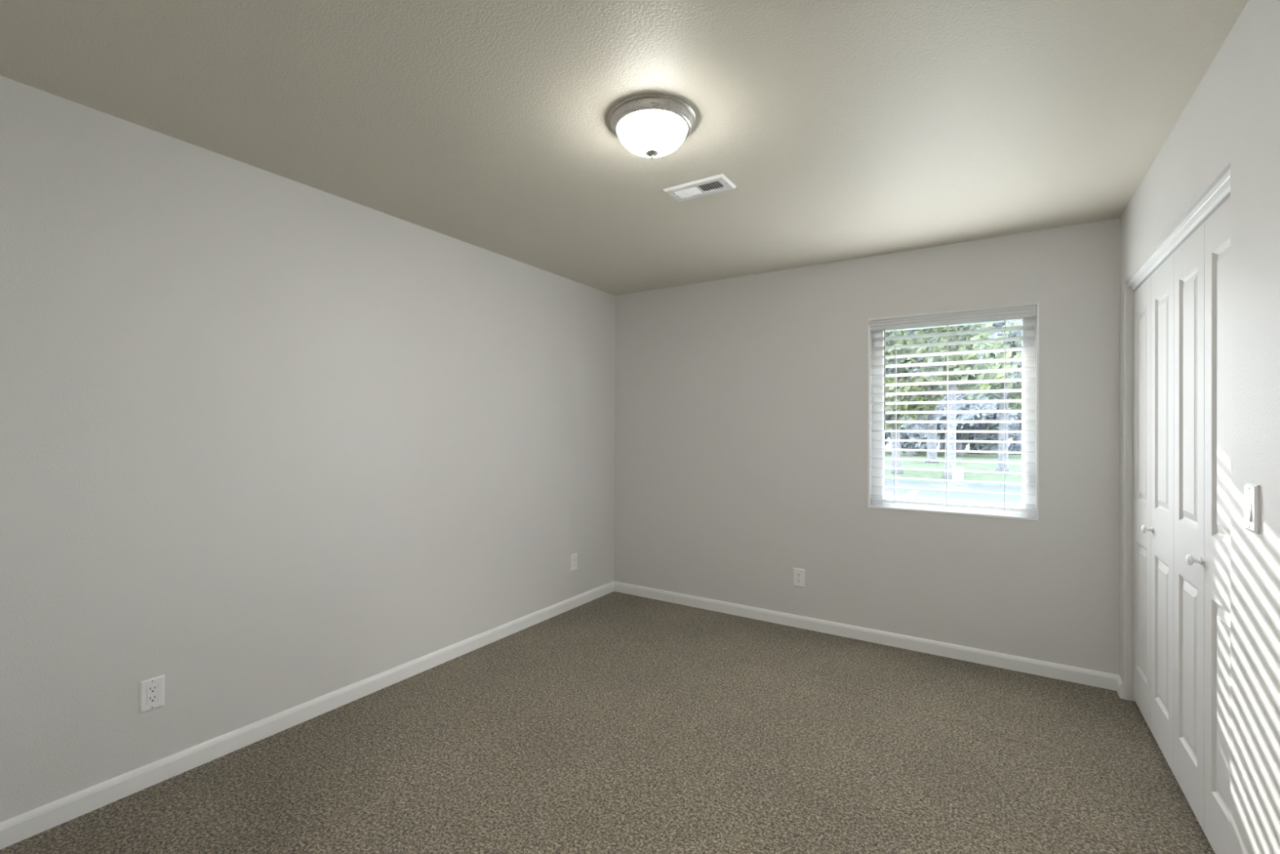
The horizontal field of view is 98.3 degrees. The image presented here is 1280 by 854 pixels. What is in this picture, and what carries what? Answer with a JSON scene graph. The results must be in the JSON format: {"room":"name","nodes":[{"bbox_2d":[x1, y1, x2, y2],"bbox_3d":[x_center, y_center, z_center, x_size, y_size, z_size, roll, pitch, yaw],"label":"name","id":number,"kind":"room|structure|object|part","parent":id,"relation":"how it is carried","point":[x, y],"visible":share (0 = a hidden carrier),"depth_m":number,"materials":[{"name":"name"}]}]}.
{"room":"empty bedroom","nodes":[
{"label":"empty bedroom","id":0,"kind":"room"},
{"bbox_2d":[0,75,615,822],"bbox_3d":[-1.315,0.119,2.986,0.140,2.440,4.155,0,0,33],"label":"wall","id":1,"kind":"structure","parent":0,"point":[270,443],"depth_m":2.31,"materials":[{"name":"white paint"}]},
{"bbox_2d":[138,674,164,713],"bbox_3d":[-1.819,0.996,2.063,0.008,0.117,0.073,0,0,33],"label":"wall outlet","id":2,"kind":"object","parent":1,"relation":"attached to","point":[152,691],"visible":1,"depth_m":2.06,"materials":[{"name":"white plastic"}]},
{"bbox_2d":[146,683,158,704],"bbox_3d":[-1.817,0.996,2.062,0.003,0.066,0.033,0,0,33],"label":"receptacle","id":3,"kind":"object","parent":2,"relation":"attached to","point":[152,688],"depth_m":2.06,"materials":[{"name":"white plastic"}]},
{"bbox_2d":[0,581,613,848],"bbox_3d":[-1.256,1.300,2.939,0.013,0.080,3.875,0,0,33],"label":"baseboard","id":4,"kind":"structure","parent":1,"relation":"attached to","point":[16,828],"depth_m":2.30,"materials":[{"name":"white paint"}]},
{"bbox_2d":[570,552,577,571],"bbox_3d":[-0.493,1.011,4.136,0.008,0.122,0.074,0,0,33],"label":"wall outlet","id":5,"kind":"object","parent":1,"relation":"attached to","point":[573,557],"visible":1,"depth_m":4.13,"materials":[{"name":"white plastic"}]},
{"bbox_2d":[573,557,575,566],"bbox_3d":[-0.491,1.011,4.135,0.003,0.066,0.033,0,0,33],"label":"receptacle","id":6,"kind":"object","parent":5,"relation":"attached to","point":[574,558],"depth_m":4.13,"materials":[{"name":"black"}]},
{"bbox_2d":[0,591,1215,853],"bbox_3d":[0.033,1.439,1.389,4.136,0.200,5.375,0,0,33],"label":"floor","id":7,"kind":"structure","parent":0,"point":[613,722],"depth_m":2.22,"materials":[{"name":"carpet"}]},
{"bbox_2d":[0,0,1248,295],"bbox_3d":[0.047,-1.161,1.401,4.136,0.120,5.375,0,0,33],"label":"ceiling","id":8,"kind":"structure","parent":0,"point":[842,130],"depth_m":1.88,"materials":[{"name":"beige paint"}]},
{"bbox_2d":[608,93,695,158],"bbox_3d":[0.043,-1.029,1.978,0.311,0.138,0.311,0,0,33],"label":"ceiling light","id":9,"kind":"object","parent":8,"relation":"attached to","point":[651,126],"visible":1,"depth_m":1.89,"materials":[{"name":"white glass"}]},
{"bbox_3d":[0.043,-1.024,1.978,0.249,0.076,0.249,0,0,33],"label":"lamp shade","id":10,"kind":"part","parent":9,"relation":"part of","materials":[{"name":"white glass"}]},
{"bbox_2d":[662,173,736,201],"bbox_3d":[0.272,-1.083,2.532,0.299,0.020,0.152,0,0,33],"label":"ceiling vent","id":11,"kind":"object","parent":8,"relation":"in","point":[718,183],"visible":1,"depth_m":2.52,"materials":[{"name":"white metal"}]},
{"bbox_2d":[613,217,1119,675],"bbox_3d":[1.509,0.137,3.562,3.996,2.440,0.140,0,0,33],"label":"wall","id":12,"kind":"structure","parent":0,"point":[741,402],"depth_m":3.58,"materials":[{"name":"white paint"}]},
{"bbox_2d":[793,567,804,587],"bbox_3d":[1.076,1.020,3.744,0.074,0.124,0.008,0,0,33],"label":"wall outlet","id":13,"kind":"object","parent":12,"relation":"attached to","point":[798,573],"visible":1,"depth_m":3.74,"materials":[{"name":"white plastic"}]},
{"bbox_2d":[613,581,1118,690],"bbox_3d":[1.124,1.316,3.709,3.194,0.080,0.013,0,0,33],"label":"baseboard","id":14,"kind":"structure","parent":12,"relation":"attached to","point":[1037,667],"depth_m":3.42,"materials":[{"name":"white paint"}]},
{"bbox_2d":[867,302,1039,520],"bbox_3d":[1.857,-0.086,3.336,0.884,1.202,0.140,0,0,33],"label":"window","id":15,"kind":"structure","parent":12,"relation":"in","point":[1034,320],"depth_m":3.26,"materials":[{"name":"white paint"}]},
{"bbox_2d":[868,302,1036,512],"bbox_3d":[1.832,-0.102,3.306,0.868,1.163,0.088,0,0,33],"label":"window blind","id":16,"kind":"object","parent":15,"relation":"attached to","point":[1022,310],"visible":1,"depth_m":3.28,"materials":[{"name":"white plastic"}]},
{"bbox_3d":[1.599,-0.077,3.464,0.012,1.112,0.072,0,0,33],"label":"ladder cord","id":17,"kind":"part","parent":16,"relation":"part of","materials":[{"name":"white fabric"}]},
{"bbox_3d":[1.839,-0.076,3.311,0.012,1.112,0.072,0,0,33],"label":"ladder cord","id":18,"kind":"part","parent":16,"relation":"part of","materials":[{"name":"white fabric"}]},
{"bbox_3d":[1.838,0.465,3.309,0.853,0.018,0.060,0,0,33],"label":"rail","id":19,"kind":"part","parent":16,"relation":"part of","materials":[{"name":"white plastic"}]},
{"bbox_3d":[2.081,-0.076,3.156,0.012,1.112,0.072,0,0,33],"label":"ladder cord","id":20,"kind":"part","parent":16,"relation":"part of","materials":[{"name":"white fabric"}]},
{"bbox_3d":[1.853,0.508,3.331,0.862,0.013,0.135,0,0,33],"label":"sill","id":21,"kind":"part","parent":15,"relation":"part of","materials":[{"name":"white paint"}]},
{"bbox_2d":[1119,0,1279,853],"bbox_3d":[1.486,0.126,1.194,0.120,2.440,3.875,0,0,33],"label":"wall","id":22,"kind":"structure","parent":0,"point":[1231,121],"depth_m":1.43,"materials":[{"name":"white paint"}]},
{"bbox_2d":[1116,675,1123,698],"bbox_3d":[1.423,1.306,1.225,0.013,0.080,3.875,0,0,33],"label":"baseboard","id":23,"kind":"structure","parent":22,"relation":"attached to","point":[1119,682],"depth_m":2.78,"materials":[{"name":"white paint"}]},
{"bbox_2d":[1133,253,1173,773],"bbox_3d":[2.247,0.326,2.437,0.070,2.015,0.730,0,0,33],"label":"door","id":24,"kind":"structure","parent":22,"relation":"in","point":[1153,300],"depth_m":2.38,"materials":[{"name":"white paint"}]},
{"bbox_3d":[2.214,0.446,2.416,0.038,0.036,0.036,0,0,33],"label":"knob","id":25,"kind":"part","parent":24,"relation":"part of","materials":[{"name":"white plastic"}]},
{"bbox_2d":[1127,168,1230,290],"bbox_3d":[2.057,-0.704,2.132,0.045,0.041,1.470,0,0,33],"label":"trim","id":26,"kind":"structure","parent":22,"relation":"attached to","point":[1220,193],"depth_m":1.95,"materials":[{"name":"white paint"}]},
{"bbox_2d":[1173,196,1230,853],"bbox_3d":[1.853,0.321,1.821,0.070,2.015,0.730,0,0,33],"label":"door","id":27,"kind":"structure","parent":22,"relation":"in","point":[1202,264],"depth_m":1.82,"materials":[{"name":"white paint"}]},
{"bbox_3d":[1.854,0.446,1.852,0.038,0.036,0.036,0,0,33],"label":"knob","id":28,"kind":"part","parent":27,"relation":"part of","materials":[{"name":"white plastic"}]},
{"bbox_2d":[1244,482,1259,533],"bbox_3d":[1.529,0.202,1.386,0.013,0.119,0.073,0,0,33],"label":"light switch","id":29,"kind":"object","parent":22,"relation":"attached to","point":[1251,491],"visible":1,"depth_m":1.37,"materials":[{"name":"white plastic"}]},
{"label":"outside","id":30,"kind":"structure","parent":0,"visible":0},
{"bbox_2d":[884,441,1022,486],"bbox_3d":[20.738,2.262,60.262,150.000,0.300,116.095,0,0,33],"label":"ground","id":31,"kind":"structure","parent":30,"point":[1013,477],"depth_m":26.07,"materials":[{"name":"green plant"}]},
{"bbox_2d":[884,343,901,446],"bbox_3d":[17.028,-3.063,41.699,7.053,10.172,6.373,0,0,-27],"label":"tree","id":32,"kind":"object","parent":31,"relation":"on","point":[885,435],"visible":0.02,"depth_m":41.66,"materials":[{"name":"green plant"}]},
{"bbox_2d":[901,387,945,452],"bbox_3d":[24.050,-4.275,45.988,5.837,13.054,5.904,0,0,-6],"label":"tree","id":33,"kind":"object","parent":31,"relation":"on","point":[942,388],"visible":0.02,"depth_m":45.34,"materials":[{"name":"green plant"}]},
{"bbox_2d":[885,352,962,455],"bbox_3d":[19.764,-4.531,39.824,6.811,13.228,8.920,0,0,33],"label":"tree","id":34,"kind":"object","parent":31,"relation":"on","point":[903,435],"visible":0.15,"depth_m":37.80,"materials":[{"name":"green plant"}]},
{"bbox_2d":[884,328,995,473],"bbox_3d":[10.185,-3.165,22.529,7.652,10.184,7.338,0,0,33],"label":"tree","id":35,"kind":"object","parent":31,"relation":"on","point":[893,380],"visible":0.09,"depth_m":21.54,"materials":[{"name":"green plant"}]},
{"bbox_2d":[914,347,987,456],"bbox_3d":[22.343,-3.539,38.760,7.298,11.130,6.186,1,0,-42],"label":"tree","id":36,"kind":"object","parent":31,"relation":"on","point":[970,436],"visible":0.05,"depth_m":38.05,"materials":[{"name":"green plant"}]},
{"bbox_2d":[938,438,967,449],"bbox_3d":[26.960,-4.115,50.260,7.812,12.850,4.522,0,0,-29],"label":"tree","id":37,"kind":"object","parent":31,"relation":"on","point":[942,445],"visible":0.02,"depth_m":50.02,"materials":[{"name":"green plant"}]},
{"bbox_2d":[884,321,1022,479],"bbox_3d":[11.066,-3.424,20.416,6.065,10.658,5.700,0,0,33],"label":"tree","id":38,"kind":"object","parent":31,"relation":"on","point":[949,406],"visible":0.32,"depth_m":19.97,"materials":[{"name":"green plant"}]},
{"bbox_2d":[900,328,1013,462],"bbox_3d":[16.458,-3.920,30.645,6.157,11.752,6.191,0,0,-4],"label":"tree","id":39,"kind":"object","parent":31,"relation":"on","point":[931,426],"visible":0.02,"depth_m":29.93,"materials":[{"name":"green plant"}]},
{"bbox_2d":[952,466,963,479],"bbox_3d":[11.039,1.627,19.224,0.340,0.500,0.075,0,0,18],"label":"sign","id":40,"kind":"object","parent":31,"relation":"on","point":[958,475],"visible":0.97,"depth_m":19.19,"materials":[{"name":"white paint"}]},
{"bbox_2d":[927,321,1022,471],"bbox_3d":[15.199,-3.350,23.413,5.589,10.579,6.771,0,0,-14],"label":"tree","id":41,"kind":"object","parent":31,"relation":"on","point":[1008,395],"visible":0.1,"depth_m":22.95,"materials":[{"name":"green plant"}]},
{"bbox_2d":[946,332,1002,453],"bbox_3d":[25.830,-3.910,43.203,6.104,12.202,6.564,0,0,33],"label":"tree","id":42,"kind":"object","parent":31,"relation":"on","point":[984,446],"visible":0.04,"depth_m":42.11,"materials":[{"name":"green plant"}]},
{"bbox_2d":[959,320,1022,457],"bbox_3d":[23.527,-4.208,36.135,6.927,12.596,4.506,0,0,-27],"label":"tree","id":43,"kind":"object","parent":31,"relation":"on","point":[993,406],"visible":0.12,"depth_m":35.54,"materials":[{"name":"green plant"}]},
{"bbox_2d":[990,360,1022,454],"bbox_3d":[29.103,-3.125,42.992,6.537,10.729,5.937,0,0,2],"label":"tree","id":44,"kind":"object","parent":31,"relation":"on","point":[1016,446],"visible":0.02,"depth_m":41.99,"materials":[{"name":"green plant"}]},
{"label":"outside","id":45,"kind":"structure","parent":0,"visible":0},
{"bbox_2d":[884,479,1022,507],"bbox_3d":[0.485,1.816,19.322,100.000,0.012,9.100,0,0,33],"label":"road","id":46,"kind":"structure","parent":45,"point":[970,495],"depth_m":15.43,"materials":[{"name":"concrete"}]},
{"bbox_2d":[904,489,918,496],"bbox_3d":[7.441,1.826,15.159,0.180,0.004,2.000,0,0,33],"label":"road marking","id":47,"kind":"object","parent":46,"relation":"on","point":[912,492],"visible":0.71,"depth_m":15.17,"materials":[{"name":"white paint"}]}
]}

